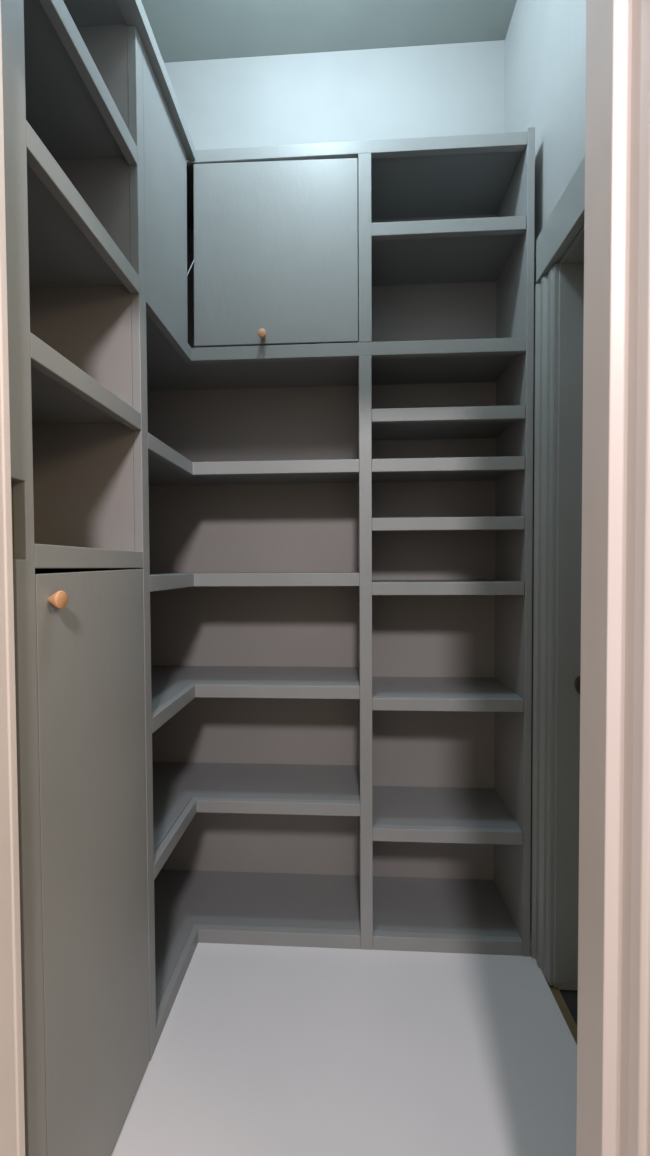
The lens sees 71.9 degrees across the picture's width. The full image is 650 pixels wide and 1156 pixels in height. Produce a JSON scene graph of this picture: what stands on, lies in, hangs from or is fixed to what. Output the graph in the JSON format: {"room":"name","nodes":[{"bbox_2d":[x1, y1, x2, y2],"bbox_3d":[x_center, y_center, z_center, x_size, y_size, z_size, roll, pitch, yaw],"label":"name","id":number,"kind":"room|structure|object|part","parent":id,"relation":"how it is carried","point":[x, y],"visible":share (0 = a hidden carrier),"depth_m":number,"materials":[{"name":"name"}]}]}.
{"room":"pantry","nodes":[
{"label":"pantry","id":0,"kind":"room"},
{"bbox_2d":[141,0,516,62],"bbox_3d":[0.013,-1.931,1.097,1.700,0.060,1.220,0,1,3],"label":"ceiling","id":1,"kind":"structure","parent":0,"point":[183,30],"depth_m":1.55,"materials":[{"name":"paint"}]},
{"bbox_2d":[164,40,504,149],"bbox_3d":[0.051,-0.375,1.703,1.700,3.080,0.080,0,1,3],"label":"wall","id":2,"kind":"structure","parent":0,"point":[453,89],"depth_m":1.63,"materials":[{"name":"blue paint"}]},
{"bbox_2d":[111,943,576,1155],"bbox_3d":[-0.105,1.154,1.162,1.434,0.050,1.190,0,1,3],"label":"floor","id":3,"kind":"structure","parent":0,"point":[261,1050],"depth_m":1.05,"materials":[{"name":"grey paint"}]},
{"bbox_2d":[1,0,155,1155],"bbox_3d":[-0.593,-0.059,0.842,0.379,2.396,0.446,0,1,3],"label":"tall cabinet","id":4,"kind":"object","parent":3,"relation":"on","point":[72,70],"visible":0.94,"depth_m":0.86,"materials":[{"name":"grey paint"}]},
{"bbox_3d":[-0.421,0.034,0.703,0.021,0.030,0.030,0,1,3],"label":"knob","id":5,"kind":"part","parent":4,"relation":"part of","materials":[{"name":"brown wood"}]},
{"bbox_2d":[24,0,123,159],"bbox_3d":[-0.608,-0.949,0.834,0.320,0.019,0.353,0,1,3],"label":"shelf","id":6,"kind":"object","parent":4,"relation":"attached to","point":[61,110],"depth_m":0.89,"materials":[{"name":"grey paint"}]},
{"bbox_2d":[31,366,118,423],"bbox_3d":[-0.605,-0.358,0.848,0.320,0.019,0.353,0,1,3],"label":"shelf","id":7,"kind":"object","parent":4,"relation":"attached to","point":[52,403],"depth_m":0.92,"materials":[{"name":"grey paint"}]},
{"bbox_2d":[27,164,123,288],"bbox_3d":[-0.607,-0.665,0.841,0.320,0.019,0.353,0,1,3],"label":"shelf","id":8,"kind":"object","parent":4,"relation":"attached to","point":[61,256],"depth_m":0.90,"materials":[{"name":"grey paint"}]},
{"bbox_3d":[-0.594,-0.059,1.048,0.320,2.385,0.033,0,1,3],"label":"panel","id":9,"kind":"part","parent":4,"relation":"part of","materials":[{"name":"grey paint"}]},
{"bbox_3d":[-0.431,0.557,0.860,0.017,1.148,0.350,0,1,3],"label":"door","id":10,"kind":"part","parent":4,"relation":"part of","materials":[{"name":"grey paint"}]},
{"bbox_3d":[-0.610,-1.237,0.828,0.320,0.019,0.353,0,1,3],"label":"panel","id":11,"kind":"part","parent":4,"relation":"part of","materials":[{"name":"grey paint"}]},
{"bbox_2d":[142,29,534,1045],"bbox_3d":[-0.077,-0.076,1.328,1.358,2.402,0.582,0,1,3],"label":"shelving unit","id":12,"kind":"object","parent":3,"relation":"on","point":[340,335],"visible":0.81,"depth_m":1.48,"materials":[{"name":"grey paint"}]},
{"bbox_3d":[-0.419,-0.939,1.185,0.020,0.586,0.299,0,1,3],"label":"corner panel","id":13,"kind":"part","parent":12,"relation":"part of","materials":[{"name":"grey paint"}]},
{"bbox_3d":[-0.319,-0.339,1.326,0.840,0.019,0.564,0,1,3],"label":"corner shelf","id":14,"kind":"part","parent":12,"relation":"part of","materials":[{"name":"grey paint"}]},
{"bbox_3d":[-0.318,-0.004,1.334,0.840,0.019,0.564,0,1,3],"label":"corner shelf","id":15,"kind":"part","parent":12,"relation":"part of","materials":[{"name":"grey paint"}]},
{"bbox_3d":[-0.316,0.336,1.342,0.840,0.019,0.564,0,1,3],"label":"corner shelf","id":16,"kind":"part","parent":12,"relation":"part of","materials":[{"name":"grey paint"}]},
{"bbox_3d":[-0.315,0.691,1.351,0.840,0.019,0.564,0,1,3],"label":"corner shelf","id":17,"kind":"part","parent":12,"relation":"part of","materials":[{"name":"grey paint"}]},
{"bbox_3d":[-0.313,1.094,1.360,0.840,0.020,0.564,0,1,3],"label":"shelf","id":18,"kind":"part","parent":12,"relation":"part of","materials":[{"name":"grey paint"}]},
{"bbox_3d":[-0.183,-0.713,1.312,0.026,0.026,0.026,0,1,3],"label":"knob","id":19,"kind":"part","parent":12,"relation":"part of","materials":[{"name":"brown wood"}]},
{"bbox_3d":[-0.148,-0.959,1.327,0.489,0.533,0.018,0,1,3],"label":"door","id":20,"kind":"part","parent":12,"relation":"part of","materials":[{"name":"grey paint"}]},
{"bbox_3d":[-0.063,-0.074,1.610,1.320,2.385,0.018,0,1,3],"label":"panel","id":21,"kind":"part","parent":12,"relation":"part of","materials":[{"name":"grey paint"}]},
{"bbox_3d":[-0.084,-1.250,1.292,1.320,0.019,0.564,0,1,3],"label":"panel","id":22,"kind":"part","parent":12,"relation":"part of","materials":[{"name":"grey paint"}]},
{"bbox_3d":[0.080,-0.671,1.324,1.000,0.039,0.020,0,1,3],"label":"rail","id":23,"kind":"part","parent":12,"relation":"part of","materials":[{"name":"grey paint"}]},
{"bbox_3d":[0.087,-1.250,1.310,0.980,0.036,0.020,0,1,3],"label":"rail","id":24,"kind":"part","parent":12,"relation":"part of","materials":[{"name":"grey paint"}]},
{"bbox_3d":[0.359,-0.172,1.453,0.460,0.019,0.245,0,1,3],"label":"shelf","id":25,"kind":"part","parent":12,"relation":"part of","materials":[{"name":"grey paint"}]},
{"bbox_3d":[0.358,-0.345,1.449,0.460,0.019,0.245,0,1,3],"label":"shelf","id":26,"kind":"part","parent":12,"relation":"part of","materials":[{"name":"grey paint"}]},
{"bbox_3d":[0.357,-0.491,1.446,0.460,0.019,0.245,0,1,3],"label":"shelf","id":27,"kind":"part","parent":12,"relation":"part of","materials":[{"name":"grey paint"}]},
{"bbox_3d":[0.356,-0.685,1.441,0.460,0.019,0.245,0,1,3],"label":"shelf","id":28,"kind":"part","parent":12,"relation":"part of","materials":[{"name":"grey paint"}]},
{"bbox_3d":[0.360,0.018,1.458,0.460,0.019,0.245,0,1,3],"label":"shelf","id":29,"kind":"part","parent":12,"relation":"part of","materials":[{"name":"grey paint"}]},
{"bbox_3d":[0.363,0.757,1.475,0.460,0.019,0.245,0,1,3],"label":"shelf","id":30,"kind":"part","parent":12,"relation":"part of","materials":[{"name":"grey paint"}]},
{"bbox_3d":[0.361,0.363,1.466,0.460,0.019,0.245,0,1,3],"label":"shelf","id":31,"kind":"part","parent":12,"relation":"part of","materials":[{"name":"grey paint"}]},
{"bbox_3d":[0.355,-1.028,1.433,0.460,0.019,0.245,0,1,3],"label":"shelf","id":32,"kind":"part","parent":12,"relation":"part of","materials":[{"name":"grey paint"}]},
{"bbox_3d":[0.365,1.087,1.483,0.460,0.020,0.245,0,1,3],"label":"shelf","id":33,"kind":"part","parent":12,"relation":"part of","materials":[{"name":"grey paint"}]},
{"bbox_3d":[0.599,-0.082,1.441,0.021,2.402,0.285,0,1,3],"label":"panel","id":34,"kind":"part","parent":12,"relation":"part of","materials":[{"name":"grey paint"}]},
{"bbox_2d":[505,0,585,989],"bbox_3d":[0.683,-0.362,1.058,0.130,3.080,1.140,0,1,3],"label":"wall","id":35,"kind":"structure","parent":0,"point":[545,40],"depth_m":1.26,"materials":[{"name":"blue paint"}]},
{"bbox_2d":[531,263,559,985],"bbox_3d":[0.617,0.143,1.258,0.026,1.960,0.092,0,1,3],"label":"trim","id":36,"kind":"structure","parent":35,"relation":"attached to","point":[547,291],"depth_m":1.25,"materials":[{"name":"grey paint"}]},
{"bbox_2d":[536,155,584,282],"bbox_3d":[0.595,-0.896,0.913,0.025,0.122,0.735,0,1,3],"label":"trim","id":37,"kind":"structure","parent":35,"relation":"attached to","point":[566,220],"depth_m":1.12,"materials":[{"name":"paint"}]},
{"bbox_2d":[544,976,576,1043],"bbox_3d":[0.615,1.160,0.953,0.028,0.042,0.650,0,1,3],"label":"trim","id":38,"kind":"structure","parent":35,"relation":"attached to","point":[572,1026],"depth_m":1.17,"materials":[{"name":"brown wood"}]},
{"bbox_2d":[554,226,583,983],"bbox_3d":[0.676,0.143,0.916,0.132,1.975,0.592,0,1,3],"label":"door","id":39,"kind":"structure","parent":35,"relation":"attached to","point":[571,267],"depth_m":1.20,"materials":[{"name":"grey paint"}]},
{"bbox_2d":[575,676,579,694],"bbox_3d":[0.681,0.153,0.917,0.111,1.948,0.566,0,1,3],"label":"door knob","id":40,"kind":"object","parent":39,"relation":"attached to","point":[577,680],"depth_m":1.13,"materials":[{"name":"black paint"}]},
{"bbox_2d":[559,990,577,1024],"bbox_3d":[0.749,1.162,0.946,0.236,0.036,0.650,0,1,3],"label":"floor","id":41,"kind":"structure","parent":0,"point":[570,997],"depth_m":1.21,"materials":[{"name":"grey"}]},
{"bbox_3d":[-0.042,-0.377,0.528,4.000,3.140,0.095,0,1,3],"label":"wall","id":42,"kind":"structure","parent":0,"visible":0},
{"bbox_2d":[0,0,24,1155],"bbox_3d":[-0.471,0.130,0.551,0.096,2.030,0.120,0,1,3],"label":"trim","id":43,"kind":"structure","parent":42,"relation":"attached to","point":[12,1118],"depth_m":0.59,"materials":[{"name":"beige paint"}]},
{"bbox_2d":[576,0,649,1155],"bbox_3d":[0.390,0.127,0.505,0.139,2.030,0.120,0,1,3],"label":"trim","id":44,"kind":"structure","parent":42,"relation":"attached to","point":[613,1019],"depth_m":0.51,"materials":[{"name":"beige paint"}]}
]}

